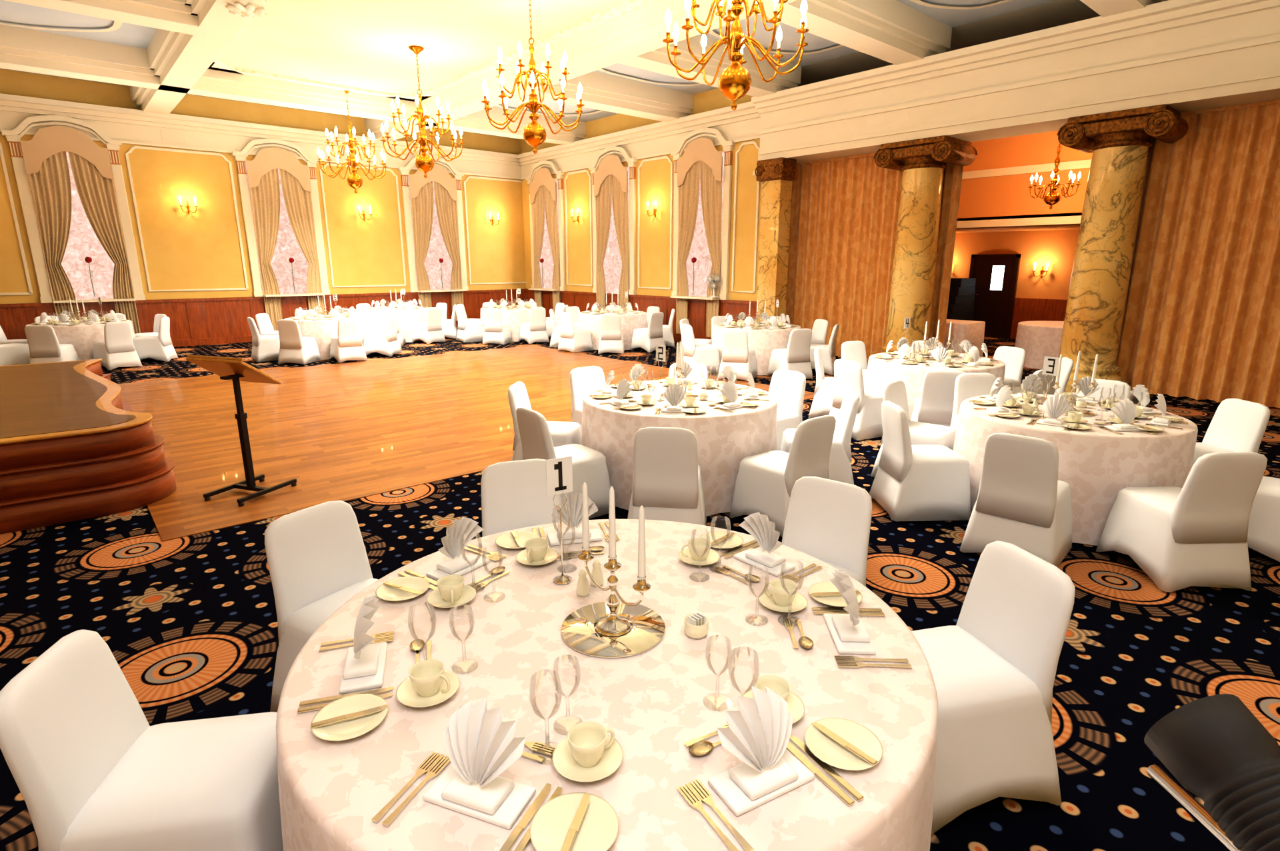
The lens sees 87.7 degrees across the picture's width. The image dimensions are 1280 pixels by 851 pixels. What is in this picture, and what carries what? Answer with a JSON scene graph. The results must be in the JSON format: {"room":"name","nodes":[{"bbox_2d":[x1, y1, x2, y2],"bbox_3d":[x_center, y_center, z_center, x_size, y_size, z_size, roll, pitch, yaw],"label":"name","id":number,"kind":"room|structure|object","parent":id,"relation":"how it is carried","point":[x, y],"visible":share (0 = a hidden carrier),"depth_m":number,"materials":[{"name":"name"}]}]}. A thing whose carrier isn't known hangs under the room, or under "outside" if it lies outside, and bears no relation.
{"room":"banquet hall","nodes":[
{"label":"banquet hall","id":0,"kind":"room"},
{"bbox_2d":[0,68,526,347],"bbox_3d":[-8.566,-4.514,14.843,14.400,5.220,0.580,-12,18,-40],"label":"wall","id":1,"kind":"structure","parent":0,"point":[195,269],"depth_m":14.43,"materials":[{"name":"yellow paint"}]},
{"bbox_2d":[0,115,145,333],"bbox_3d":[-10.755,-3.713,12.861,1.720,4.205,0.300,-12,18,-40],"label":"bay window","id":2,"kind":"structure","parent":1,"relation":"in","point":[71,189],"depth_m":12.82,"materials":[{"name":"beige"}]},
{"bbox_2d":[27,151,140,333],"bbox_3d":[-10.804,-3.433,12.988,1.260,3.600,0.101,-12,18,-40],"label":"curtain","id":3,"kind":"object","parent":2,"relation":"hanging from","point":[74,198],"depth_m":12.90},
{"bbox_2d":[232,138,329,331],"bbox_3d":[-8.023,-4.277,15.168,1.720,4.205,0.300,-12,18,-40],"label":"bay window","id":4,"kind":"structure","parent":1,"relation":"in","point":[279,194],"depth_m":15.14,"materials":[{"name":"beige"}]},
{"bbox_2d":[246,168,324,331],"bbox_3d":[-8.072,-3.997,15.295,1.260,3.600,0.101,-12,18,-40],"label":"curtain","id":5,"kind":"object","parent":4,"relation":"hanging from","point":[281,201],"depth_m":15.22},
{"bbox_2d":[398,155,468,320],"bbox_3d":[-5.291,-4.842,17.476,1.720,4.205,0.300,-12,18,-40],"label":"bay window","id":6,"kind":"structure","parent":1,"relation":"in","point":[433,205],"depth_m":17.46,"materials":[{"name":"beige"}]},
{"bbox_2d":[409,178,463,320],"bbox_3d":[-5.340,-4.561,17.602,1.260,3.600,0.101,-12,18,-40],"label":"curtain","id":7,"kind":"object","parent":6,"relation":"hanging from","point":[435,217],"depth_m":17.52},
{"bbox_2d":[208,0,655,101],"bbox_3d":[-0.075,-4.746,5.832,4.100,0.050,18.350,-12,18,-40],"label":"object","id":8,"kind":"object","parent":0,"point":[629,5],"depth_m":11.19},
{"bbox_2d":[0,0,1012,115],"bbox_3d":[-2.096,-5.132,7.032,12.700,0.001,18.700,-12,18,-40],"label":"trim","id":9,"kind":"structure","parent":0,"point":[117,25],"depth_m":9.79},
{"bbox_2d":[0,0,1167,144],"bbox_3d":[0.844,-5.395,8.508,20.800,0.700,21.900,-12,18,-40],"label":"ceiling","id":10,"kind":"structure","parent":0,"point":[164,51],"depth_m":9.98,"materials":[{"name":"beige"}]},
{"bbox_2d":[225,0,269,19],"bbox_3d":[-4.543,-4.791,7.722,0.453,0.100,0.453,-12,18,-40],"label":"boss","id":11,"kind":"object","parent":10,"relation":"attached to","point":[246,9],"depth_m":7.64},
{"bbox_2d":[316,90,387,193],"bbox_3d":[-5.639,-5.544,13.009,1.240,1.931,1.304,5,15,21],"label":"chandelier","id":12,"kind":"object","parent":10,"relation":"hanging from","point":[355,181],"visible":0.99,"depth_m":13.05,"materials":[{"name":"gold metal"}]},
{"bbox_2d":[380,45,464,178],"bbox_3d":[-3.480,-4.954,10.597,1.240,1.931,1.304,-8,16,-28],"label":"chandelier","id":13,"kind":"object","parent":10,"relation":"hanging from","point":[424,163],"visible":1,"depth_m":10.61,"materials":[{"name":"gold metal"}]},
{"bbox_2d":[481,0,584,153],"bbox_3d":[-1.322,-4.365,8.186,1.240,1.931,1.304,7,15,27],"label":"chandelier","id":14,"kind":"object","parent":10,"relation":"hanging from","point":[534,134],"visible":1,"depth_m":8.20,"materials":[{"name":"gold metal"}]},
{"bbox_2d":[662,0,808,110],"bbox_3d":[0.844,-3.773,5.767,1.240,1.931,1.304,3,14,13],"label":"chandelier","id":15,"kind":"object","parent":10,"relation":"hanging from","point":[735,81],"visible":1,"depth_m":5.83,"materials":[{"name":"gold metal"}]},
{"bbox_2d":[751,0,1279,163],"bbox_3d":[6.559,-4.363,7.908,1.160,1.060,12.550,-12,18,-40],"label":"beam","id":16,"kind":"structure","parent":10,"relation":"attached to","point":[1183,55],"depth_m":8.77,"materials":[{"name":"beige"}]},
{"bbox_2d":[785,152,903,359],"bbox_3d":[3.846,-3.029,12.115,0.192,3.590,2.800,-12,18,-40],"label":"drape","id":17,"kind":"object","parent":16,"relation":"hanging from","point":[845,210],"visible":0.62,"depth_m":12.20,"materials":[{"name":"brown fabric"}]},
{"bbox_2d":[929,162,963,346],"bbox_3d":[4.941,-2.775,11.077,0.126,3.590,0.550,-12,18,-40],"label":"drape","id":18,"kind":"object","parent":16,"relation":"hanging from","point":[953,173],"visible":0.42,"depth_m":10.94,"materials":[{"name":"brown fabric"}]},
{"bbox_2d":[1116,99,1279,407],"bbox_3d":[7.360,-2.071,8.196,0.200,3.590,3.000,-12,18,-40],"label":"drape","id":19,"kind":"object","parent":16,"relation":"hanging from","point":[1201,319],"visible":0.68,"depth_m":8.38,"materials":[{"name":"brown fabric"}]},
{"bbox_2d":[517,88,761,342],"bbox_3d":[-0.474,-4.805,16.033,0.580,5.220,8.750,-12,18,-40],"label":"wall","id":20,"kind":"structure","parent":0,"point":[651,142],"depth_m":15.04,"materials":[{"name":"yellow paint"}]},
{"bbox_2d":[525,160,566,314],"bbox_3d":[-2.645,-5.042,18.295,0.300,4.205,1.720,-12,18,-40],"label":"bay window","id":21,"kind":"structure","parent":20,"relation":"in","point":[545,193],"depth_m":18.19,"materials":[{"name":"beige"}]},
{"bbox_2d":[531,182,560,314],"bbox_3d":[-2.588,-4.760,18.414,0.101,3.600,1.260,-12,18,-40],"label":"curtain","id":22,"kind":"object","parent":21,"relation":"hanging from","point":[545,216],"depth_m":18.33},
{"bbox_2d":[588,146,637,310],"bbox_3d":[-0.665,-4.532,16.208,0.130,4.205,1.720,-12,18,-40],"label":"bay window","id":23,"kind":"structure","parent":20,"relation":"in","point":[613,184],"depth_m":16.04,"materials":[{"name":"beige"}]},
{"bbox_2d":[595,171,629,310],"bbox_3d":[-0.672,-4.236,16.274,0.101,3.600,1.260,-12,18,-40],"label":"curtain","id":24,"kind":"object","parent":23,"relation":"hanging from","point":[612,188],"depth_m":16.20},
{"bbox_2d":[670,127,735,337],"bbox_3d":[1.193,-3.993,14.006,0.300,4.205,1.720,-12,18,-40],"label":"bay window","id":25,"kind":"structure","parent":20,"relation":"in","point":[703,174],"depth_m":13.95,"materials":[{"name":"beige"}]},
{"bbox_2d":[676,156,722,337],"bbox_3d":[1.250,-3.711,14.126,0.101,3.600,1.260,-12,18,-40],"label":"curtain","id":26,"kind":"object","parent":25,"relation":"hanging from","point":[699,228],"depth_m":14.06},
{"bbox_2d":[0,328,1279,850],"bbox_3d":[0.844,-0.528,9.698,20.800,0.080,21.900,-12,18,-40],"label":"floor","id":27,"kind":"structure","parent":0,"point":[189,623],"depth_m":3.37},
{"bbox_2d":[0,326,27,344],"bbox_3d":[-10.867,-1.432,11.538,0.555,0.778,0.510,-4,14,-16],"label":"chair","id":28,"kind":"object","parent":27,"relation":"on","point":[3,340],"visible":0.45,"depth_m":11.51,"materials":[{"name":"white"}]},
{"bbox_2d":[0,343,29,365],"bbox_3d":[-10.366,-1.282,10.925,0.510,0.778,0.555,7,16,28],"label":"chair","id":29,"kind":"object","parent":27,"relation":"on","point":[12,354],"visible":0.7,"depth_m":10.85,"materials":[{"name":"white"}]},
{"bbox_2d":[24,325,79,363],"bbox_3d":[-9.565,-1.261,10.837,0.510,0.778,0.555,-4,14,-16],"label":"chair","id":30,"kind":"object","parent":27,"relation":"on","point":[44,345],"visible":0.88,"depth_m":10.62,"materials":[{"name":"white"}]},
{"bbox_2d":[25,297,135,360],"bbox_3d":[-9.850,-1.673,11.769,1.507,1.144,1.503,-12,18,-40],"label":"table","id":31,"kind":"object","parent":27,"relation":"on","point":[83,333],"visible":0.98,"depth_m":11.32,"materials":[{"name":"white"}]},
{"bbox_2d":[0,358,176,534],"bbox_3d":[-6.343,0.135,5.535,3.640,0.608,4.710,-12,18,-40],"label":"stage platform","id":32,"kind":"object","parent":27,"relation":"on","point":[71,449],"visible":1,"depth_m":4.79,"materials":[{"name":"brown wood"}]},
{"bbox_2d":[93,321,142,369],"bbox_3d":[-8.935,-1.380,11.324,0.555,0.778,0.510,7,16,28],"label":"chair","id":33,"kind":"object","parent":27,"relation":"on","point":[117,350],"visible":0.95,"depth_m":11.18,"materials":[{"name":"white"}]},
{"bbox_2d":[0,630,283,850],"bbox_3d":[-1.252,0.948,1.804,0.555,0.778,0.510,-2,14,-10],"label":"chair","id":34,"kind":"object","parent":27,"relation":"on","point":[90,771],"visible":0.89,"depth_m":1.69,"materials":[{"name":"white"}]},
{"bbox_2d":[134,314,166,337],"bbox_3d":[-9.345,-1.720,12.714,0.510,0.778,0.555,7,16,28],"label":"chair","id":35,"kind":"object","parent":27,"relation":"on","point":[157,317],"visible":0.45,"depth_m":12.80,"materials":[{"name":"white"}]},
{"bbox_2d":[132,316,177,361],"bbox_3d":[-8.844,-1.570,12.102,0.555,0.778,0.510,-4,14,-16],"label":"chair","id":36,"kind":"object","parent":27,"relation":"on","point":[160,347],"visible":0.97,"depth_m":11.96,"materials":[{"name":"white"}]},
{"bbox_2d":[247,317,279,361],"bbox_3d":[-6.835,-1.605,12.247,0.555,0.778,0.510,-12,18,-40],"label":"chair","id":37,"kind":"object","parent":27,"relation":"on","point":[265,348],"visible":0.84,"depth_m":12.07,"materials":[{"name":"white"}]},
{"bbox_2d":[255,313,278,335],"bbox_3d":[-7.091,-1.787,12.989,0.555,0.778,0.510,1,14,4],"label":"chair","id":38,"kind":"object","parent":27,"relation":"on","point":[263,322],"visible":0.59,"depth_m":12.87,"materials":[{"name":"white"}]},
{"bbox_2d":[276,319,321,364],"bbox_3d":[-6.114,-1.520,11.898,0.510,0.778,0.555,1,14,4],"label":"chair","id":39,"kind":"object","parent":27,"relation":"on","point":[295,348],"visible":1,"depth_m":11.70,"materials":[{"name":"white"}]},
{"bbox_2d":[264,500,377,712],"bbox_3d":[-1.123,0.743,2.640,0.555,0.778,0.510,8,16,31],"label":"chair","id":40,"kind":"object","parent":27,"relation":"on","point":[317,559],"visible":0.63,"depth_m":2.63,"materials":[{"name":"white"}]},
{"bbox_2d":[284,294,369,359],"bbox_3d":[-6.051,-1.943,12.872,1.494,1.144,1.510,-12,18,-40],"label":"table","id":41,"kind":"object","parent":27,"relation":"on","point":[322,328],"visible":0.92,"depth_m":12.30,"materials":[{"name":"white"}]},
{"bbox_2d":[330,318,367,363],"bbox_3d":[-5.351,-1.581,12.146,0.510,0.778,0.555,-12,18,-40],"label":"chair","id":42,"kind":"object","parent":27,"relation":"on","point":[347,345],"visible":1,"depth_m":11.97,"materials":[{"name":"white"}]},
{"bbox_2d":[363,314,401,356],"bbox_3d":[-4.991,-1.752,12.846,0.555,0.778,0.510,1,14,4],"label":"chair","id":43,"kind":"object","parent":27,"relation":"on","point":[386,343],"visible":0.99,"depth_m":12.67,"materials":[{"name":"white"}]},
{"bbox_2d":[378,309,405,345],"bbox_3d":[-5.409,-2.148,14.467,0.510,0.778,0.555,-3,14,-11],"label":"chair","id":44,"kind":"object","parent":27,"relation":"on","point":[383,314],"visible":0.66,"depth_m":14.22,"materials":[{"name":"white"}]},
{"bbox_2d":[364,289,428,342],"bbox_3d":[-5.608,-2.566,15.419,1.509,1.144,1.505,-12,18,-40],"label":"table","id":45,"kind":"object","parent":27,"relation":"on","point":[411,314],"visible":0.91,"depth_m":14.95,"materials":[{"name":"white"}]},
{"bbox_2d":[412,307,445,343],"bbox_3d":[-4.737,-2.254,14.899,0.555,0.778,0.510,9,16,33],"label":"chair","id":46,"kind":"object","parent":27,"relation":"on","point":[429,331],"visible":1,"depth_m":14.75,"materials":[{"name":"white"}]},
{"bbox_2d":[441,304,457,339],"bbox_3d":[-4.576,-2.441,15.665,0.555,0.778,0.510,-3,14,-11],"label":"chair","id":47,"kind":"object","parent":27,"relation":"on","point":[449,329],"visible":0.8,"depth_m":15.51,"materials":[{"name":"white"}]},
{"bbox_2d":[118,345,814,541],"bbox_3d":[-2.684,-0.493,9.373,7.450,0.006,7.360,-12,18,-40],"label":"floor","id":48,"kind":"structure","parent":27,"relation":"on","point":[347,431],"depth_m":7.53,"materials":[{"name":"brown wood"}]},
{"bbox_2d":[186,354,296,506],"bbox_3d":[-3.023,0.000,5.070,0.540,1.092,0.520,5,15,19],"label":"lectern","id":49,"kind":"object","parent":48,"relation":"on","point":[235,370],"visible":1,"depth_m":5.02,"materials":[{"name":"black metal"}]},
{"bbox_2d":[455,306,484,342],"bbox_3d":[-3.854,-2.313,15.140,0.555,0.778,0.510,-10,17,-35],"label":"chair","id":50,"kind":"object","parent":27,"relation":"on","point":[468,331],"visible":0.95,"depth_m":14.98,"materials":[{"name":"white"}]},
{"bbox_2d":[482,308,511,344],"bbox_3d":[-3.167,-2.213,14.731,0.510,0.778,0.555,2,14,9],"label":"chair","id":51,"kind":"object","parent":27,"relation":"on","point":[496,332],"visible":1,"depth_m":14.53,"materials":[{"name":"white"}]},
{"bbox_2d":[480,288,543,341],"bbox_3d":[-3.004,-2.634,15.701,1.513,1.144,1.500,-12,18,-40],"label":"table","id":52,"kind":"object","parent":27,"relation":"on","point":[514,315],"visible":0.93,"depth_m":15.12,"materials":[{"name":"white"}]},
{"bbox_2d":[480,458,562,536],"bbox_3d":[-0.519,0.610,3.185,0.510,0.778,0.555,-5,15,-19],"label":"chair","id":53,"kind":"object","parent":27,"relation":"on","point":[514,496],"visible":0.3,"depth_m":3.29,"materials":[{"name":"white"}]},
{"bbox_2d":[518,307,549,343],"bbox_3d":[-2.384,-2.258,14.914,0.510,0.778,0.555,-10,17,-35],"label":"chair","id":54,"kind":"object","parent":27,"relation":"on","point":[532,331],"visible":1,"depth_m":14.73,"materials":[{"name":"white"}]},
{"bbox_2d":[507,382,581,461],"bbox_3d":[-0.771,0.043,5.503,0.555,0.778,0.510,2,14,7],"label":"chair","id":55,"kind":"object","parent":27,"relation":"on","point":[562,433],"visible":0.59,"depth_m":5.34,"materials":[{"name":"white"}]},
{"bbox_2d":[549,308,575,347],"bbox_3d":[-1.639,-2.089,14.223,0.555,0.778,0.510,0,14,-1],"label":"chair","id":56,"kind":"object","parent":27,"relation":"on","point":[556,329],"visible":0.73,"depth_m":14.04,"materials":[{"name":"white"}]},
{"bbox_2d":[516,407,610,519],"bbox_3d":[-0.547,0.235,4.720,0.555,0.778,0.510,-11,17,-37],"label":"chair","id":57,"kind":"object","parent":27,"relation":"on","point":[589,467],"visible":0.58,"depth_m":4.61,"materials":[{"name":"white"}]},
{"bbox_2d":[557,312,593,352],"bbox_3d":[-1.318,-1.913,13.506,0.510,0.778,0.555,13,19,42],"label":"chair","id":58,"kind":"object","parent":27,"relation":"on","point":[573,339],"visible":1,"depth_m":13.35,"materials":[{"name":"white"}]},
{"bbox_2d":[569,366,605,431],"bbox_3d":[-0.359,-0.130,6.210,0.510,0.778,0.555,-11,17,-37],"label":"chair","id":59,"kind":"object","parent":27,"relation":"on","point":[583,381],"visible":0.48,"depth_m":6.24,"materials":[{"name":"white"}]},
{"bbox_2d":[276,456,937,850],"bbox_3d":[-0.066,0.722,1.966,1.808,1.147,1.815,-12,18,-40],"label":"table","id":60,"kind":"object","parent":27,"relation":"on","point":[578,683],"visible":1,"depth_m":1.60,"materials":[{"name":"white"}]},
{"bbox_2d":[598,314,624,353],"bbox_3d":[-0.569,-1.843,13.219,0.510,0.778,0.555,0,14,-1],"label":"chair","id":61,"kind":"object","parent":27,"relation":"on","point":[611,341],"visible":1,"depth_m":13.01,"materials":[{"name":"white"}]},
{"bbox_2d":[577,292,647,349],"bbox_3d":[-0.598,-2.265,14.191,1.492,1.144,1.514,-12,18,-40],"label":"table","id":62,"kind":"object","parent":27,"relation":"on","point":[631,320],"visible":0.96,"depth_m":13.69,"materials":[{"name":"white"}]},
{"bbox_2d":[630,312,665,352],"bbox_3d":[0.170,-1.920,13.531,0.555,0.778,0.510,13,19,42],"label":"chair","id":63,"kind":"object","parent":27,"relation":"on","point":[646,339],"visible":0.99,"depth_m":13.36,"materials":[{"name":"white"}]},
{"bbox_2d":[627,427,706,525],"bbox_3d":[0.181,0.332,4.320,0.510,0.778,0.555,2,14,7],"label":"chair","id":64,"kind":"object","parent":27,"relation":"on","point":[667,482],"visible":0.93,"depth_m":4.09,"materials":[{"name":"white"}]},
{"bbox_2d":[662,308,675,347],"bbox_3d":[0.465,-2.098,14.259,0.555,0.778,0.510,0,14,-1],"label":"chair","id":65,"kind":"object","parent":27,"relation":"on","point":[667,330],"visible":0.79,"depth_m":14.08,"materials":[{"name":"white"}]},
{"bbox_2d":[581,341,777,516],"bbox_3d":[0.314,-0.099,5.331,1.598,1.144,1.582,-12,18,-40],"label":"table","id":66,"kind":"object","parent":27,"relation":"on","point":[731,423],"visible":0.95,"depth_m":4.81,"materials":[{"name":"white"}]},
{"bbox_2d":[668,362,707,380],"bbox_3d":[0.447,-0.183,6.427,0.510,0.778,0.555,2,14,7],"label":"chair","id":67,"kind":"object","parent":27,"relation":"on","point":[697,368],"visible":0.23,"depth_m":6.55,"materials":[{"name":"white"}]},
{"bbox_2d":[681,324,719,373],"bbox_3d":[0.972,-1.270,10.873,0.555,0.778,0.510,-5,15,-20],"label":"chair","id":68,"kind":"object","parent":27,"relation":"on","point":[707,355],"visible":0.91,"depth_m":10.72,"materials":[{"name":"white"}]},
{"bbox_2d":[718,328,757,381],"bbox_3d":[1.526,-1.131,10.305,0.510,0.778,0.555,6,15,23],"label":"chair","id":69,"kind":"object","parent":27,"relation":"on","point":[737,354],"visible":0.96,"depth_m":10.09,"materials":[{"name":"white"}]},
{"bbox_2d":[711,300,801,375],"bbox_3d":[1.949,-1.533,11.197,1.498,1.144,1.510,-12,18,-40],"label":"table","id":70,"kind":"object","parent":27,"relation":"on","point":[764,337],"visible":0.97,"depth_m":10.63,"materials":[{"name":"white"}]},
{"bbox_2d":[754,157,796,321],"bbox_3d":[2.510,-3.135,12.651,0.447,3.580,0.659,-12,18,-40],"label":"pilaster","id":71,"kind":"object","parent":27,"relation":"on","point":[777,175],"visible":0.79,"depth_m":12.43,"materials":[{"name":"beige stone"}]},
{"bbox_2d":[729,415,835,537],"bbox_3d":[0.986,0.279,4.537,0.510,0.778,0.555,-11,17,-37],"label":"chair","id":72,"kind":"object","parent":27,"relation":"on","point":[765,483],"visible":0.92,"depth_m":4.37,"materials":[{"name":"white"}]},
{"bbox_2d":[768,369,805,450],"bbox_3d":[1.174,-0.085,6.027,0.555,0.778,0.510,-11,17,-37],"label":"chair","id":73,"kind":"object","parent":27,"relation":"on","point":[788,387],"visible":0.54,"depth_m":6.00,"materials":[{"name":"white"}]},
{"bbox_2d":[767,328,813,379],"bbox_3d":[2.332,-1.126,10.285,0.510,0.778,0.555,-5,15,-20],"label":"chair","id":74,"kind":"object","parent":27,"relation":"on","point":[796,357],"visible":0.98,"depth_m":10.09,"materials":[{"name":"white"}]},
{"bbox_2d":[810,319,828,344],"bbox_3d":[2.937,-1.449,11.605,0.555,0.778,0.510,-5,15,-20],"label":"chair","id":75,"kind":"object","parent":27,"relation":"on","point":[819,331],"visible":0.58,"depth_m":11.54,"materials":[{"name":"white"}]},
{"bbox_2d":[780,388,859,484],"bbox_3d":[1.398,0.106,5.245,0.555,0.778,0.510,2,14,7],"label":"chair","id":76,"kind":"object","parent":27,"relation":"on","point":[840,469],"visible":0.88,"depth_m":5.05,"materials":[{"name":"white"}]},
{"bbox_2d":[808,347,834,418],"bbox_3d":[2.271,-0.492,7.693,0.555,0.778,0.510,5,14,18],"label":"chair","id":77,"kind":"object","parent":27,"relation":"on","point":[822,403],"visible":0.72,"depth_m":7.56,"materials":[{"name":"white"}]},
{"bbox_2d":[810,324,839,375],"bbox_3d":[2.916,-1.258,10.823,0.555,0.778,0.510,6,15,23],"label":"chair","id":78,"kind":"object","parent":27,"relation":"on","point":[828,352],"visible":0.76,"depth_m":10.61,"materials":[{"name":"white"}]},
{"bbox_2d":[782,476,871,587],"bbox_3d":[0.715,0.674,2.923,0.510,0.778,0.555,11,18,39],"label":"chair","id":79,"kind":"object","parent":27,"relation":"on","point":[829,521],"visible":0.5,"depth_m":2.99,"materials":[{"name":"white"}]},
{"bbox_2d":[841,340,867,387],"bbox_3d":[2.785,-0.630,8.256,0.510,0.778,0.555,-7,15,-25],"label":"chair","id":80,"kind":"object","parent":27,"relation":"on","point":[855,351],"visible":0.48,"depth_m":8.36,"materials":[{"name":"white"}]},
{"bbox_2d":[828,359,883,440],"bbox_3d":[2.319,-0.308,6.941,0.555,0.778,0.510,-7,15,-25],"label":"chair","id":81,"kind":"object","parent":27,"relation":"on","point":[848,375],"visible":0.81,"depth_m":6.75,"materials":[{"name":"white"}]},
{"bbox_2d":[870,379,955,477],"bbox_3d":[2.296,0.047,5.486,0.555,0.778,0.510,12,18,41],"label":"chair","id":82,"kind":"object","parent":27,"relation":"on","point":[894,391],"visible":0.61,"depth_m":5.43,"materials":[{"name":"white"}]},
{"bbox_2d":[869,400,970,521],"bbox_3d":[2.019,0.223,4.767,0.555,0.778,0.510,0,14,-2],"label":"chair","id":83,"kind":"object","parent":27,"relation":"on","point":[911,483],"visible":0.99,"depth_m":4.60,"materials":[{"name":"white"}]},
{"bbox_2d":[866,135,977,366],"bbox_3d":[4.508,-2.717,10.943,0.926,3.580,1.264,-12,18,-40],"label":"column","id":84,"kind":"structure","parent":27,"relation":"on","point":[922,161],"depth_m":10.61,"materials":[{"name":"beige stone"}]},
{"bbox_2d":[864,317,1005,420],"bbox_3d":[3.228,-0.585,7.320,1.424,1.144,1.420,-12,18,-40],"label":"table","id":85,"kind":"object","parent":27,"relation":"on","point":[907,365],"visible":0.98,"depth_m":7.02,"materials":[{"name":"white"}]},
{"bbox_2d":[910,369,965,426],"bbox_3d":[2.899,-0.186,6.442,0.510,0.778,0.555,5,14,18],"label":"chair","id":86,"kind":"object","parent":27,"relation":"on","point":[935,405],"visible":0.6,"depth_m":6.22,"materials":[{"name":"white"}]},
{"bbox_2d":[946,278,975,320],"bbox_3d":[7.167,-2.799,15.894,1.450,1.388,1.000,-12,18,-40],"label":"stack","id":87,"kind":"object","parent":27,"relation":"on","point":[962,291],"visible":0.3,"depth_m":15.55,"materials":[{"name":"black"}]},
{"bbox_2d":[944,319,985,356],"bbox_3d":[5.349,-1.547,12.116,0.830,0.730,1.478,-12,18,-40],"label":"table","id":88,"kind":"object","parent":27,"relation":"on","point":[973,331],"visible":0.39,"depth_m":11.51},
{"bbox_2d":[950,373,997,429],"bbox_3d":[3.015,-0.030,5.805,0.510,0.778,0.555,0,14,-2],"label":"chair","id":89,"kind":"object","parent":27,"relation":"on","point":[967,385],"visible":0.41,"depth_m":5.93,"materials":[{"name":"white"}]},
{"bbox_2d":[911,541,1075,834],"bbox_3d":[1.080,0.830,2.286,0.555,0.778,0.510,-3,14,-14],"label":"chair","id":90,"kind":"object","parent":27,"relation":"on","point":[993,671],"visible":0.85,"depth_m":2.14,"materials":[{"name":"white"}]},
{"bbox_2d":[993,346,1025,386],"bbox_3d":[4.139,-0.519,7.804,0.555,0.778,0.510,-7,15,-25],"label":"chair","id":91,"kind":"object","parent":27,"relation":"on","point":[1014,358],"visible":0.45,"depth_m":7.75,"materials":[{"name":"white"}]},
{"bbox_2d":[960,432,1071,567],"bbox_3d":[2.347,0.394,4.069,0.510,0.778,0.555,12,18,41],"label":"chair","id":92,"kind":"object","parent":27,"relation":"on","point":[1021,501],"visible":0.98,"depth_m":3.89,"materials":[{"name":"white"}]},
{"bbox_2d":[1014,320,1063,369],"bbox_3d":[7.330,-1.397,11.550,1.498,0.712,1.502,-12,18,-40],"label":"table","id":93,"kind":"object","parent":27,"relation":"on","point":[1040,339],"visible":0.44,"depth_m":11.22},
{"bbox_2d":[1008,357,1073,395],"bbox_3d":[4.186,-0.336,7.052,0.555,0.778,0.510,5,14,18],"label":"chair","id":94,"kind":"object","parent":27,"relation":"on","point":[1067,363],"visible":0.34,"depth_m":6.80,"materials":[{"name":"white"}]},
{"bbox_2d":[1030,369,1056,394],"bbox_3d":[3.673,-0.198,6.489,0.510,0.778,0.555,-7,15,-25],"label":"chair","id":95,"kind":"object","parent":27,"relation":"on","point":[1049,379],"visible":0.12,"depth_m":6.21,"materials":[{"name":"white"}]},
{"bbox_2d":[953,351,1197,545],"bbox_3d":[3.038,0.039,4.762,1.456,1.147,1.464,10,17,36],"label":"table","id":96,"kind":"object","parent":27,"relation":"on","point":[1105,447],"visible":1,"depth_m":4.24,"materials":[{"name":"white"}]},
{"bbox_2d":[1075,378,1130,400],"bbox_3d":[3.755,0.035,5.536,0.510,0.778,0.555,12,18,41],"label":"chair","id":97,"kind":"object","parent":27,"relation":"on","point":[1107,384],"visible":0.13,"depth_m":5.58,"materials":[{"name":"white"}]},
{"bbox_2d":[1056,104,1188,392],"bbox_3d":[6.247,-2.242,9.000,0.926,3.580,1.264,-12,18,-40],"label":"column","id":98,"kind":"structure","parent":27,"relation":"on","point":[1119,142],"depth_m":8.71,"materials":[{"name":"beige stone"}]},
{"bbox_2d":[1096,452,1267,592],"bbox_3d":[3.087,0.460,3.800,0.510,0.778,0.555,0,14,-2],"label":"chair","id":99,"kind":"object","parent":27,"relation":"on","point":[1195,534],"visible":1,"depth_m":3.61,"materials":[{"name":"white"}]},
{"bbox_2d":[1144,694,1279,850],"bbox_3d":[0.586,1.002,0.545,0.377,1.282,0.870,1,14,4],"label":"chair","id":100,"kind":"object","parent":27,"relation":"on","point":[1214,746],"visible":1,"depth_m":0.70,"materials":[{"name":"black leather"}]},
{"bbox_2d":[1192,398,1270,466],"bbox_3d":[4.083,0.206,4.838,0.555,0.778,0.510,0,14,-2],"label":"chair","id":101,"kind":"object","parent":27,"relation":"on","point":[1237,425],"visible":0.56,"depth_m":4.76,"materials":[{"name":"white"}]},
{"bbox_2d":[1247,476,1279,562],"bbox_3d":[3.806,0.382,4.119,0.555,0.778,0.510,12,18,41],"label":"chair","id":102,"kind":"object","parent":27,"relation":"on","point":[1263,535],"visible":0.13,"depth_m":3.95,"materials":[{"name":"white"}]},
{"bbox_2d":[792,180,1079,339],"bbox_3d":[8.869,-3.216,10.835,6.400,4.600,14.000,-12,18,-40],"label":"wall","id":103,"kind":"structure","parent":0,"point":[1008,293],"depth_m":15.46,"materials":[{"name":"orange"}]},
{"bbox_2d":[956,130,1092,233],"bbox_3d":[8.876,-4.407,10.551,5.780,2.150,13.400,-12,18,-40],"label":"wall","id":104,"kind":"structure","parent":0,"point":[995,196],"depth_m":13.02,"materials":[{"name":"orange"}]},
{"bbox_2d":[1028,142,1081,209],"bbox_3d":[6.894,-4.512,10.974,0.713,1.813,0.717,4,14,15],"label":"chandelier","id":105,"kind":"object","parent":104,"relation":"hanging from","point":[1052,198],"visible":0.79,"depth_m":11.05,"materials":[{"name":"gold metal"}]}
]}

